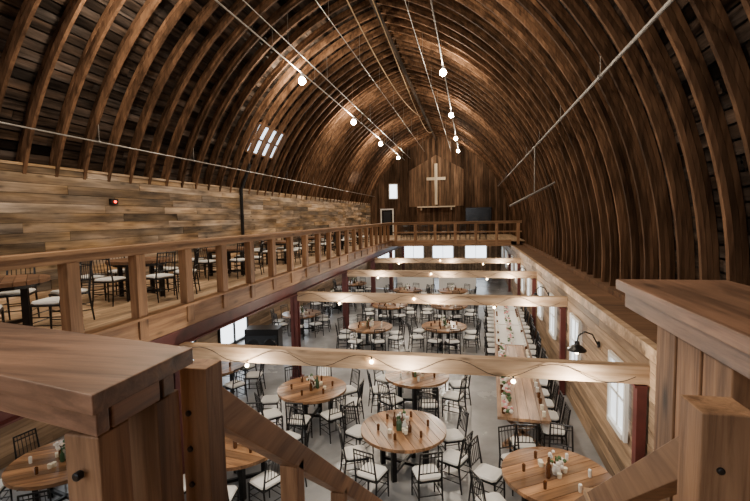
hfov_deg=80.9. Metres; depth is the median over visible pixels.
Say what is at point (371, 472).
dining chair
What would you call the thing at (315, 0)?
conduit
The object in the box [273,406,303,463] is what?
dining chair
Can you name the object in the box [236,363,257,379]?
dining chair
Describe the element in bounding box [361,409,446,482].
round dining table
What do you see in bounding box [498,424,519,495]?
dining chair
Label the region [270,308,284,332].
dining chair
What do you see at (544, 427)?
dining chair
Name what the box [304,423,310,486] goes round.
dining chair
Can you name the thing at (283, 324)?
dining chair
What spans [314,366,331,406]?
dining chair
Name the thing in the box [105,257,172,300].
table
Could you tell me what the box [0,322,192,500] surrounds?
newel post
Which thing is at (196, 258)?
dining chair
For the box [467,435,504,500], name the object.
dining chair
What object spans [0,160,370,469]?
wall
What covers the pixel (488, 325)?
dining chair
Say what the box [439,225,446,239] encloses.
dining chair
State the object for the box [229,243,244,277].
dining chair
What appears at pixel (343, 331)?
dining chair
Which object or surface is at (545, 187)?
brace
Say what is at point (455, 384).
dining chair
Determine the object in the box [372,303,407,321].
round dining table
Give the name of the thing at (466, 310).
dining chair
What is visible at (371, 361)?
string lights
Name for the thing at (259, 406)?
dining chair
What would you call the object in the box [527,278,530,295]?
window
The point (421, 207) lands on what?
wall shelf
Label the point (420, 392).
dining chair
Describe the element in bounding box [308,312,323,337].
dining chair
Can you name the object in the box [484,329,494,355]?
dining chair
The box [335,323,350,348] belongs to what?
dining chair
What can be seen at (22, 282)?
table
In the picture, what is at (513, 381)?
string lights
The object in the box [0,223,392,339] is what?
loft railing
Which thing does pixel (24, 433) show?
dining chair
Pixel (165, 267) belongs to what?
dining chair
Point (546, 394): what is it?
dining chair
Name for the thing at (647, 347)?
trim
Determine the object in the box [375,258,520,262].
cross beam
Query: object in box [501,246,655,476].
wall
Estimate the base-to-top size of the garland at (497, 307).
0.139 m
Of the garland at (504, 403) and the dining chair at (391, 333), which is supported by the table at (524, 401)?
the garland at (504, 403)
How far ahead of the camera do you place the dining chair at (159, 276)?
8.31 m
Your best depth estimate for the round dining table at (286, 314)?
17.39 m
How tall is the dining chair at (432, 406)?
0.933 m
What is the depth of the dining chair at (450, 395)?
9.84 m
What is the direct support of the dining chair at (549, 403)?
on the floor at (483, 421)
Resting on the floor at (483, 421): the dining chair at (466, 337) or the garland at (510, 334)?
the dining chair at (466, 337)
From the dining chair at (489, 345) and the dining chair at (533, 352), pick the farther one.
the dining chair at (489, 345)
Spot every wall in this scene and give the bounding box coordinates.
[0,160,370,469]
[368,136,510,270]
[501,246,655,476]
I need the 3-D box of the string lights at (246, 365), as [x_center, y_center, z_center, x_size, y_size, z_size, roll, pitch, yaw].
[-2.290,1.708,7.085,1.392,0.276,0.076,0,4,12]
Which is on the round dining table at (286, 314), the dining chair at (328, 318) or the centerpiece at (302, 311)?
the centerpiece at (302, 311)
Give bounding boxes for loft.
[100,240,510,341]
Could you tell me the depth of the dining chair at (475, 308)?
17.94 m
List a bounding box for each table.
[0,274,50,325]
[2,439,68,500]
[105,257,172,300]
[203,246,244,275]
[221,361,244,391]
[225,437,267,500]
[258,240,293,263]
[277,375,346,429]
[282,309,320,334]
[295,236,323,254]
[322,233,343,248]
[324,302,340,312]
[340,281,366,289]
[342,231,358,244]
[348,321,391,350]
[357,277,393,287]
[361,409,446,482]
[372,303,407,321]
[385,370,448,409]
[393,287,421,292]
[397,277,433,288]
[422,321,466,350]
[431,304,466,321]
[437,288,467,293]
[439,277,475,288]
[494,310,522,325]
[494,325,528,345]
[495,344,531,357]
[496,377,550,448]
[502,447,611,500]
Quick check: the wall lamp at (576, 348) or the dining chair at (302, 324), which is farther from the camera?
the dining chair at (302, 324)
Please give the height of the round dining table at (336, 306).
0.755 m
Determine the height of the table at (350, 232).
0.755 m
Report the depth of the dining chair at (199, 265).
11.83 m
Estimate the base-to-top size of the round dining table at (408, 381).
0.755 m
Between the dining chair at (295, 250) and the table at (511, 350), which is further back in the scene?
the dining chair at (295, 250)
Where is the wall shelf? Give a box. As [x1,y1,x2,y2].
[417,206,454,209]
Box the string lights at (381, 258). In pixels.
[375,258,513,264]
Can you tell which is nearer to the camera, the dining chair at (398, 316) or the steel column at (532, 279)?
the steel column at (532, 279)
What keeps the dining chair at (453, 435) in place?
on the floor at (483, 421)
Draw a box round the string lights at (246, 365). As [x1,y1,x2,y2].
[192,347,271,366]
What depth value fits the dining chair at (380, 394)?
8.94 m
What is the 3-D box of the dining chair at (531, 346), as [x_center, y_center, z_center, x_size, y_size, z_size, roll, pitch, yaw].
[4.758,2.944,13.475,0.478,0.933,0.404,0,4,14]
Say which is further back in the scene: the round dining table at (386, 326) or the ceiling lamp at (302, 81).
the round dining table at (386, 326)
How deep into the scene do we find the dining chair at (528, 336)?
14.55 m
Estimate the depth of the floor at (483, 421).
9.94 m
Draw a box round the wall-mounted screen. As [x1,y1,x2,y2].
[465,207,490,220]
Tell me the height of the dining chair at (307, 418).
0.933 m
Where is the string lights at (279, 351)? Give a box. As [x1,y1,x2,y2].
[279,351,321,366]
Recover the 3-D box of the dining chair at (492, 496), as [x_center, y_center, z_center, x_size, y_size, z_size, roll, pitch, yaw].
[1.619,3.552,6.175,0.478,0.933,0.404,-2,4,-16]
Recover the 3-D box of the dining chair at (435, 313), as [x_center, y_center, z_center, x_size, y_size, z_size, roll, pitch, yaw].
[2.187,2.804,15.997,0.404,0.933,0.478,-2,4,-13]
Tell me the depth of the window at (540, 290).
14.61 m
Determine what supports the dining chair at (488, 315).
on the floor at (483, 421)
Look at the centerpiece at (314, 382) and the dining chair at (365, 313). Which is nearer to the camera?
the centerpiece at (314, 382)
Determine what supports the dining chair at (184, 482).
on the floor at (483, 421)
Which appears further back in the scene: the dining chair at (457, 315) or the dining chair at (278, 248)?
the dining chair at (457, 315)
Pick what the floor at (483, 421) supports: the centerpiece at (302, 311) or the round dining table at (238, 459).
the round dining table at (238, 459)
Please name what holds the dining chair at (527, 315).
on the floor at (483, 421)
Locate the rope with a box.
[346,0,432,132]
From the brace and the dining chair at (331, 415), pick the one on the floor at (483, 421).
the dining chair at (331, 415)
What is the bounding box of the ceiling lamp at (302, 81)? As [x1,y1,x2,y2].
[298,73,305,84]
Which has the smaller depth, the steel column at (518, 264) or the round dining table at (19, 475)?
the round dining table at (19, 475)
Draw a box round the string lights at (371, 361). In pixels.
[362,355,402,370]
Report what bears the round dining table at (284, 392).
on the floor at (483, 421)
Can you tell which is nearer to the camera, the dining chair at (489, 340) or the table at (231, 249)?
the table at (231, 249)
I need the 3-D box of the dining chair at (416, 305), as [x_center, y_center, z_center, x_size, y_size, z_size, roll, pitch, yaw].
[1.560,2.619,18.627,0.478,0.933,0.404,0,5,18]
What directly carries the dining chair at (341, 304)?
on the floor at (483, 421)
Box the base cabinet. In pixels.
[244,325,282,345]
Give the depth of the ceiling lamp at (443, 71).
14.86 m
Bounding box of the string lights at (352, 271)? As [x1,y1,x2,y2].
[352,271,531,279]
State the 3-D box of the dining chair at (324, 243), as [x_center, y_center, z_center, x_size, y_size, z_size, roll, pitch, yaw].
[-2.055,-0.251,17.706,0.478,0.933,0.404,2,5,33]
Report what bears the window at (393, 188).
in the wall at (468, 182)
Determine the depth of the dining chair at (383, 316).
16.16 m
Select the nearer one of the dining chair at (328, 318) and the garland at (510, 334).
the garland at (510, 334)
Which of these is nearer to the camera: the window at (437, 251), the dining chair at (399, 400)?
the dining chair at (399, 400)
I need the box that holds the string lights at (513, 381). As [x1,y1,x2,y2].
[448,359,634,383]
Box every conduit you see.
[0,122,374,196]
[243,0,401,150]
[315,0,422,147]
[404,0,450,149]
[498,0,674,185]
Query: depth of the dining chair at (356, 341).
14.29 m
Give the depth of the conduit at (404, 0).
14.44 m
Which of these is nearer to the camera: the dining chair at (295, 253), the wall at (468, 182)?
the dining chair at (295, 253)
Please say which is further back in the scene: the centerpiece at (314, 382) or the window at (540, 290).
the window at (540, 290)
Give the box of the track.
[369,0,435,140]
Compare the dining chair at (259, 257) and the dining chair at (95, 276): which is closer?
the dining chair at (95, 276)
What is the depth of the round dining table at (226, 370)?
11.31 m
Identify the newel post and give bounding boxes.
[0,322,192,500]
[616,279,749,500]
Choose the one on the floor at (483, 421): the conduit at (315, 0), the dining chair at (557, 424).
the dining chair at (557, 424)
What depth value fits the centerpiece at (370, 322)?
15.17 m
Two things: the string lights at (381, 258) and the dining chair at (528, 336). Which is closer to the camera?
the dining chair at (528, 336)
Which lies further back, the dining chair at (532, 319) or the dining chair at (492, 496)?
the dining chair at (532, 319)
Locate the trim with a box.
[511,245,656,363]
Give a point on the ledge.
(608, 297)
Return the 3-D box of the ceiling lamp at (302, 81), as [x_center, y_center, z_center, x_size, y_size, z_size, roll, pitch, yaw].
[-2.309,-5.431,13.927,0.230,0.365,0.224,0,4,12]
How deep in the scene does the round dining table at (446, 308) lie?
18.29 m
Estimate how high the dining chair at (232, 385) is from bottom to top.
0.933 m
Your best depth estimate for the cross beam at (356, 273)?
16.49 m
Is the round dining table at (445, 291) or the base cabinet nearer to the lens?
the base cabinet
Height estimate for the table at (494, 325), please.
0.755 m
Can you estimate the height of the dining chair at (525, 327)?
0.933 m
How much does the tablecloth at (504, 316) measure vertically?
0.139 m
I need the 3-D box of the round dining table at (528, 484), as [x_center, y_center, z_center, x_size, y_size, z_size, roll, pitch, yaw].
[2.627,3.605,6.386,1.520,0.755,1.512,-3,5,-21]
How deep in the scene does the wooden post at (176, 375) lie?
7.38 m
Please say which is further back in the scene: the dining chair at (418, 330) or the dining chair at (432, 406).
the dining chair at (418, 330)
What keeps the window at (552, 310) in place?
in the wall at (588, 400)
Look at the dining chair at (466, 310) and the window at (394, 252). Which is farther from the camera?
the window at (394, 252)
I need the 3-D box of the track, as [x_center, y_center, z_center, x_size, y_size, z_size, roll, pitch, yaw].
[0.630,-7.319,15.705,0.080,0.180,39.800,0,4,12]
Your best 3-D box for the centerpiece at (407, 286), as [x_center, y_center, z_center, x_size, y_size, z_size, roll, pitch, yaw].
[1.681,1.856,22.772,0.899,0.314,0.925,0,4,15]
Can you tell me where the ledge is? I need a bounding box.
[511,241,656,343]
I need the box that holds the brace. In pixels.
[509,148,554,206]
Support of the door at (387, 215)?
in the wall at (468, 182)
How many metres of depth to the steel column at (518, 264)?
20.86 m
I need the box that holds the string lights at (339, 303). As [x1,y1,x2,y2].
[299,293,558,308]
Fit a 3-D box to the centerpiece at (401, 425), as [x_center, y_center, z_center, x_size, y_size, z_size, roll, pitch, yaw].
[0.503,3.000,7.826,0.925,0.314,0.899,-1,4,4]
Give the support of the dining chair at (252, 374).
on the floor at (483, 421)
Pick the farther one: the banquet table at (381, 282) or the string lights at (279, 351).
the banquet table at (381, 282)
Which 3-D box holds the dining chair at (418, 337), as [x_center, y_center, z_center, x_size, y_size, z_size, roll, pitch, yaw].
[1.366,2.909,14.813,0.478,0.933,0.404,-2,4,-10]
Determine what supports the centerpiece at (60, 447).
on the round dining table at (19, 475)
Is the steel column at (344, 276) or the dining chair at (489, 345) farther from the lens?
the steel column at (344, 276)
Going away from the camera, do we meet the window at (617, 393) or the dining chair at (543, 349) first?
the window at (617, 393)
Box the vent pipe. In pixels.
[239,164,250,244]
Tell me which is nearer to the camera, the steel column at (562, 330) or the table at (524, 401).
the table at (524, 401)
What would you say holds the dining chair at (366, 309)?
on the floor at (483, 421)
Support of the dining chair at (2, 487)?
on the floor at (483, 421)
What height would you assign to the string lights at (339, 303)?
0.307 m
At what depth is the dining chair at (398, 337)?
14.71 m
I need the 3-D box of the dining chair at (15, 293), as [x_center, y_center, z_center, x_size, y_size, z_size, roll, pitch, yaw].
[-5.504,0.635,6.781,0.404,0.933,0.478,-3,5,-23]
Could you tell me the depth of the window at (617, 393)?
6.91 m
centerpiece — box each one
[28,439,65,474]
[233,441,251,452]
[290,373,332,395]
[300,305,312,314]
[358,317,381,329]
[377,409,428,439]
[399,283,415,290]
[400,371,435,381]
[430,317,456,328]
[443,284,461,290]
[522,450,591,492]
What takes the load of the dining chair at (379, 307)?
on the floor at (483, 421)
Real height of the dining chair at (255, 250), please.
0.933 m
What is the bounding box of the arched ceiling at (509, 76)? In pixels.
[0,0,749,290]
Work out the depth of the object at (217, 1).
12.74 m
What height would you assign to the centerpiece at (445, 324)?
0.314 m
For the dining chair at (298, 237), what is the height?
0.933 m
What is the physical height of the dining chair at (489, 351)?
0.933 m
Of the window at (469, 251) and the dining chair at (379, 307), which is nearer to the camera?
the dining chair at (379, 307)
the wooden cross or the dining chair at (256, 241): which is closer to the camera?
the dining chair at (256, 241)
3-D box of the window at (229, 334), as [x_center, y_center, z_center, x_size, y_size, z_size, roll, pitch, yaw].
[-5.143,2.270,15.974,0.070,2.280,2.000,0,4,12]
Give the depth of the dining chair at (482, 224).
27.55 m
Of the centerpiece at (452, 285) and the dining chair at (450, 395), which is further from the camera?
the centerpiece at (452, 285)
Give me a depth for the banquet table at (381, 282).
28.01 m
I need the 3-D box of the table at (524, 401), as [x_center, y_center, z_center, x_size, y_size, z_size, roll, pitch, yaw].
[3.045,3.382,9.254,0.942,0.755,2.360,0,4,15]
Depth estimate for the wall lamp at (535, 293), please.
13.26 m
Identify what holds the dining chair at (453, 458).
on the floor at (483, 421)
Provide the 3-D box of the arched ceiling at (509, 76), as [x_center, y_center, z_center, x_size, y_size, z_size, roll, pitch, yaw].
[0.849,-3.636,15.950,11.654,8.329,39.672,0,4,12]
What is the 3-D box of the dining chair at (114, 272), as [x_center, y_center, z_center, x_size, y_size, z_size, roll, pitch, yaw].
[-5.430,0.438,9.385,0.478,0.933,0.404,2,5,38]
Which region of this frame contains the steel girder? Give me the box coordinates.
[0,246,401,428]
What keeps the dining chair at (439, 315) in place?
on the floor at (483, 421)
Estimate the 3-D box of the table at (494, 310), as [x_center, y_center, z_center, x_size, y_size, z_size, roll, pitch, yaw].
[4.862,2.826,16.206,0.942,0.755,2.360,0,4,15]
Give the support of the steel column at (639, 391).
on the floor at (483, 421)
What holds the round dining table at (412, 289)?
on the floor at (483, 421)
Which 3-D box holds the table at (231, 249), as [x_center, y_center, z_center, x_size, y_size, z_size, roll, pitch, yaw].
[-4.045,0.304,11.987,1.192,0.755,1.200,2,5,35]
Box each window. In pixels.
[245,122,284,159]
[378,250,395,257]
[389,184,397,198]
[405,246,423,257]
[432,246,453,257]
[464,246,486,257]
[521,265,524,293]
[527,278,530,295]
[537,281,542,319]
[549,293,556,339]
[569,312,580,359]
[607,350,628,442]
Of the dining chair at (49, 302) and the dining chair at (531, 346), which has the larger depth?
the dining chair at (531, 346)
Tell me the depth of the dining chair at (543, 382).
10.49 m
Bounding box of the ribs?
[0,0,749,279]
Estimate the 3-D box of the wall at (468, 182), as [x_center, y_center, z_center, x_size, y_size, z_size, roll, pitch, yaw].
[5.048,-3.803,35.531,11.790,11.074,0.280,0,4,12]
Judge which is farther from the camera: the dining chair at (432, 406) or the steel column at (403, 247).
the steel column at (403, 247)
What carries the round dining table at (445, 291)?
on the floor at (483, 421)
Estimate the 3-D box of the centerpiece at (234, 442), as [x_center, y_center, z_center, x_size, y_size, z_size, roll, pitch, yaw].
[-2.318,3.084,7.420,0.899,0.314,0.925,-4,5,-31]
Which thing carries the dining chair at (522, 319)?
on the floor at (483, 421)
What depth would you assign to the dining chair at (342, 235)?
20.51 m
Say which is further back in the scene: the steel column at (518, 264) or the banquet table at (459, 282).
the banquet table at (459, 282)
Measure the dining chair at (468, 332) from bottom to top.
0.933 m
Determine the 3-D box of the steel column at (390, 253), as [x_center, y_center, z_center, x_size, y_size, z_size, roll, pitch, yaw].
[0.995,1.241,27.389,0.320,2.390,0.320,0,4,12]
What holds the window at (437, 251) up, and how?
in the wall at (468, 182)
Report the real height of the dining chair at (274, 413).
0.933 m
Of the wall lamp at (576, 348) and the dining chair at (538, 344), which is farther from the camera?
the dining chair at (538, 344)
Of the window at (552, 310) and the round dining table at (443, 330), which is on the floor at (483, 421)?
the round dining table at (443, 330)
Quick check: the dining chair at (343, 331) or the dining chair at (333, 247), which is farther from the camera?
the dining chair at (333, 247)
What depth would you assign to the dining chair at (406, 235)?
28.59 m
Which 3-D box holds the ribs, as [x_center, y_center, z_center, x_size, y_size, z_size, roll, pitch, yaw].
[0.732,-3.683,16.125,12.120,8.412,40.300,0,4,12]
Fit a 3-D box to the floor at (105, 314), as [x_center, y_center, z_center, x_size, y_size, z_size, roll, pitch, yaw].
[0.776,0.288,16.276,11.596,0.040,39.996,0,4,12]
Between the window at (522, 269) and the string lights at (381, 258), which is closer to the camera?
the window at (522, 269)
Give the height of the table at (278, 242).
0.755 m
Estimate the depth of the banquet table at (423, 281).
27.50 m
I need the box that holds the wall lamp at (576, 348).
[567,331,599,353]
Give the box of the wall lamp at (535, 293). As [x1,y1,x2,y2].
[532,286,548,295]
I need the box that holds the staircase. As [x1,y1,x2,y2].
[180,359,749,500]
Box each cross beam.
[179,342,649,384]
[297,291,566,306]
[347,270,536,277]
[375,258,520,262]
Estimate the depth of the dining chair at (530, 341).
13.94 m
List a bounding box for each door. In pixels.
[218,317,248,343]
[380,209,393,234]
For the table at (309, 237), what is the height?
0.755 m
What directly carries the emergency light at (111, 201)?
attached to the wall at (27, 225)
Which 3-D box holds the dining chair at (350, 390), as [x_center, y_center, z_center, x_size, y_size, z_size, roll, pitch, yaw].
[-0.631,3.279,10.392,0.478,0.933,0.404,-4,5,-32]
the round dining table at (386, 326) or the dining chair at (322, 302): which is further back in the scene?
the dining chair at (322, 302)
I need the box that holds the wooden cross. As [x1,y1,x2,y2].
[427,164,444,204]
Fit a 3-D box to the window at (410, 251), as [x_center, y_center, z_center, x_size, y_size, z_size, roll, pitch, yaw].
[3.161,0.143,36.192,1.800,1.580,0.080,0,4,12]
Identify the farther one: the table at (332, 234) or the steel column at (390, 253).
the steel column at (390, 253)
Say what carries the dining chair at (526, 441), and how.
on the floor at (483, 421)
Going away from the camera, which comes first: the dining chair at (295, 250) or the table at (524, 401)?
the table at (524, 401)
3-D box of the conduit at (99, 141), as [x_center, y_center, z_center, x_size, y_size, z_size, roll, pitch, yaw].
[-4.228,-3.303,17.078,0.051,0.804,39.600,0,4,12]
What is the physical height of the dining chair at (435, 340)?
0.933 m
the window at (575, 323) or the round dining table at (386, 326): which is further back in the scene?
the round dining table at (386, 326)
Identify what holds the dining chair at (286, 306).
on the floor at (483, 421)
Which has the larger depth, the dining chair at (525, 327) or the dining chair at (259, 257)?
the dining chair at (525, 327)
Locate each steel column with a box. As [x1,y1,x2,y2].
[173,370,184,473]
[290,295,304,378]
[342,272,348,328]
[370,259,375,305]
[388,251,392,289]
[401,246,404,269]
[508,254,510,291]
[516,263,519,294]
[531,278,535,338]
[558,307,565,394]
[631,384,647,464]
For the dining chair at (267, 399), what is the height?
0.933 m
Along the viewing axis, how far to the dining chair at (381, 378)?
11.03 m
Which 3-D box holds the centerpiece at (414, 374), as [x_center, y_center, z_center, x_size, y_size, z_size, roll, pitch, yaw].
[0.996,2.792,10.475,0.925,0.314,0.899,3,6,43]
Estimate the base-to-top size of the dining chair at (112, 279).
0.933 m
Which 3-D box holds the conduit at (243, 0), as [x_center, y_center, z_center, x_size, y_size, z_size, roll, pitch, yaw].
[-1.355,-6.366,16.212,0.038,0.958,39.600,0,4,12]
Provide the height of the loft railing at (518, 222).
1.390 m
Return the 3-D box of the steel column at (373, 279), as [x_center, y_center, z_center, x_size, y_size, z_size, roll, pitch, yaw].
[-0.085,1.634,22.420,0.320,2.390,0.320,0,4,12]
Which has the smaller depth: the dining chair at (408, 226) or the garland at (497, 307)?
the garland at (497, 307)
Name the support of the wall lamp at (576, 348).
attached to the wall at (588, 400)
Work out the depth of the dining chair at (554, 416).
8.73 m
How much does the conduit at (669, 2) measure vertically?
0.726 m
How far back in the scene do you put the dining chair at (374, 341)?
14.22 m
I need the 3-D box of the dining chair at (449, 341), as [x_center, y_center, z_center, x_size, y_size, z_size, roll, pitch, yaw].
[2.513,2.933,14.196,0.404,0.933,0.478,-2,4,-10]
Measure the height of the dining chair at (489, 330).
0.933 m
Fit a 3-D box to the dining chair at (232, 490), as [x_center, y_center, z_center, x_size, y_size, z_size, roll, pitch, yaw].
[-2.277,3.606,6.462,0.404,0.933,0.478,-1,4,1]
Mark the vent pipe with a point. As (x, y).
(249, 165)
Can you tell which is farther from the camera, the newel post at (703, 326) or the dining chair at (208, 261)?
the dining chair at (208, 261)
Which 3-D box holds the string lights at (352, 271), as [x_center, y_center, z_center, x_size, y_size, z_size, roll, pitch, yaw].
[2.280,0.934,16.500,6.844,0.307,0.076,0,4,12]
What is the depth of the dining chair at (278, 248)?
15.71 m
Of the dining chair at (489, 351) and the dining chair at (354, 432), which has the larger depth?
the dining chair at (489, 351)
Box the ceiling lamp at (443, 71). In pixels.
[440,65,445,75]
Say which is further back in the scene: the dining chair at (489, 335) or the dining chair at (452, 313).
the dining chair at (452, 313)
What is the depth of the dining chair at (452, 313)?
16.06 m
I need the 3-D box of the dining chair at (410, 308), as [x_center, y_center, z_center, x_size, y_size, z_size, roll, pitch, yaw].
[1.512,2.562,19.395,0.478,0.933,0.404,-3,5,-21]
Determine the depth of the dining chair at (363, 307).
18.43 m
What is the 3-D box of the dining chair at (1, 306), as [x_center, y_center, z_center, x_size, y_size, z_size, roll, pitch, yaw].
[-4.804,0.730,5.334,0.404,0.933,0.478,-4,5,-32]
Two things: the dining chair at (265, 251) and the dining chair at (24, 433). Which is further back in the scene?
the dining chair at (265, 251)
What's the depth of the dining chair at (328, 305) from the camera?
18.29 m
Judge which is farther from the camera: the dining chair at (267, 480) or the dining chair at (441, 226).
the dining chair at (441, 226)
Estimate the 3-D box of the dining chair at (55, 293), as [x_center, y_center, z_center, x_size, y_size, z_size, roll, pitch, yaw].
[-4.633,0.622,6.731,0.404,0.933,0.478,2,5,32]
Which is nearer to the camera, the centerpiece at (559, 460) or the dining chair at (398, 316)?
the centerpiece at (559, 460)
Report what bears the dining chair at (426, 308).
on the floor at (483, 421)
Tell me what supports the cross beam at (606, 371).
on the steel girder
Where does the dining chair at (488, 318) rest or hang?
on the floor at (483, 421)
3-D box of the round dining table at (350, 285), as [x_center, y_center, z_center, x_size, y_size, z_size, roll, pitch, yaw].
[-1.229,2.254,25.386,1.512,0.755,1.520,-2,4,-17]
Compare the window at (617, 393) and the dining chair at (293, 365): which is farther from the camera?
the dining chair at (293, 365)
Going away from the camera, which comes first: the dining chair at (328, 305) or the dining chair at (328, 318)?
the dining chair at (328, 318)
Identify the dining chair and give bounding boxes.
[0,267,39,319]
[0,305,4,322]
[0,479,12,500]
[12,428,39,459]
[17,489,51,500]
[28,264,84,329]
[48,260,94,322]
[81,274,106,300]
[92,259,128,306]
[107,257,125,294]
[146,251,177,302]
[154,250,178,291]
[173,248,200,294]
[183,474,185,493]
[192,258,204,276]
[194,247,215,280]
[223,366,247,401]
[227,485,238,500]
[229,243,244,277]
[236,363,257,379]
[244,363,265,392]
[246,402,262,414]
[248,460,280,500]
[254,240,263,274]
[254,241,265,261]
[254,249,263,263]
[254,392,283,429]
[256,377,281,421]
[261,240,277,265]
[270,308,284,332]
[272,313,288,335]
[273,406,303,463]
[276,238,284,258]
[280,304,289,329]
[282,236,300,264]
[284,365,308,406]
[285,402,312,443]
[294,247,301,262]
[298,237,311,255]
[300,315,304,339]
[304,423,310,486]
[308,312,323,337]
[310,301,321,311]
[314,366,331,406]
[317,304,329,324]
[318,307,330,331]
[319,394,346,443]
[321,233,325,253]
[322,302,332,315]
[325,232,335,253]
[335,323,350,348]
[336,368,360,409]
[337,316,354,340]
[337,424,368,476]
[338,302,349,313]
[340,379,363,424]
[341,232,343,249]
[341,401,373,453]
[346,328,362,349]
[353,448,388,497]
[357,313,370,340]
[361,303,373,320]
[361,303,374,320]
[367,369,389,412]
[371,329,385,350]
[373,370,396,394]
[377,314,390,337]
[377,380,404,412]
[377,393,395,412]
[378,306,389,322]
[388,324,405,350]
[389,318,403,347]
[393,305,406,325]
[401,226,407,239]
[403,225,409,237]
[403,304,415,319]
[405,304,417,324]
[407,322,423,351]
[411,316,427,345]
[411,451,443,500]
[418,387,438,417]
[418,391,436,415]
[419,304,431,322]
[421,304,434,319]
[426,328,442,353]
[428,313,442,339]
[433,306,445,320]
[437,431,472,494]
[438,405,468,465]
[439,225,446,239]
[442,375,467,420]
[445,329,460,354]
[448,375,470,406]
[450,306,462,322]
[452,313,462,338]
[463,323,479,352]
[464,305,477,326]
[465,305,478,321]
[465,318,481,346]
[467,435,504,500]
[469,468,505,500]
[480,224,486,238]
[483,306,493,327]
[483,320,493,348]
[483,324,494,351]
[484,312,493,332]
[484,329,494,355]
[484,334,494,355]
[485,316,493,332]
[486,305,493,316]
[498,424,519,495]
[509,424,537,452]
[521,308,526,321]
[522,310,528,324]
[523,314,532,335]
[524,317,533,335]
[526,322,533,338]
[527,326,535,356]
[528,331,538,357]
[530,336,540,357]
[532,341,540,357]
[535,380,558,427]
[538,390,563,443]
[539,379,552,401]
[539,402,570,450]
[541,347,545,357]
[542,379,553,398]
[548,422,573,451]
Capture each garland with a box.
[495,306,516,309]
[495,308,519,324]
[496,322,525,344]
[498,341,529,357]
[500,377,545,416]
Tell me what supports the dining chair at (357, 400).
on the floor at (483, 421)
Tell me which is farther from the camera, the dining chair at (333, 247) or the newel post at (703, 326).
the dining chair at (333, 247)
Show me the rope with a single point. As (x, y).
(346, 0)
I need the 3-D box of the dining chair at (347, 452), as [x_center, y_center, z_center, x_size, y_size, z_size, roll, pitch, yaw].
[-0.381,3.485,7.579,0.478,0.933,0.404,-2,4,-13]
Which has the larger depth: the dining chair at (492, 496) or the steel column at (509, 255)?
the steel column at (509, 255)
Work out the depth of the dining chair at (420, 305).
18.40 m
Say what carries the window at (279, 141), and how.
attached to the ribs
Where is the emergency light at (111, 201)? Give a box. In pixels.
[109,199,117,204]
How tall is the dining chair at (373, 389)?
0.933 m
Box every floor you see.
[0,234,592,500]
[0,277,606,500]
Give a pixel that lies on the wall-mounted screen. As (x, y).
(471, 213)
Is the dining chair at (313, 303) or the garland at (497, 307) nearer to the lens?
the garland at (497, 307)
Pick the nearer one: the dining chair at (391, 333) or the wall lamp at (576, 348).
the wall lamp at (576, 348)
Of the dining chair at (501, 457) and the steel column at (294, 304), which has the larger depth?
the steel column at (294, 304)
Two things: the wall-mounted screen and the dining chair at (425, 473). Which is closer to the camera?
the dining chair at (425, 473)
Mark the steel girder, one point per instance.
(193, 332)
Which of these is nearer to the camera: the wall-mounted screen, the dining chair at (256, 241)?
the dining chair at (256, 241)
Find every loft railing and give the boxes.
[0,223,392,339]
[393,220,521,244]
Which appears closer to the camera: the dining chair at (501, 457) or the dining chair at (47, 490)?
the dining chair at (47, 490)
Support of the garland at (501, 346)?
on the table at (511, 350)
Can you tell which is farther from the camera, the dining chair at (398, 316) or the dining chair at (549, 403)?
the dining chair at (398, 316)
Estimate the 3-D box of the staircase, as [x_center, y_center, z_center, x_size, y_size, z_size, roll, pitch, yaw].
[0.580,2.319,3.111,1.642,4.168,3.738,0,4,12]

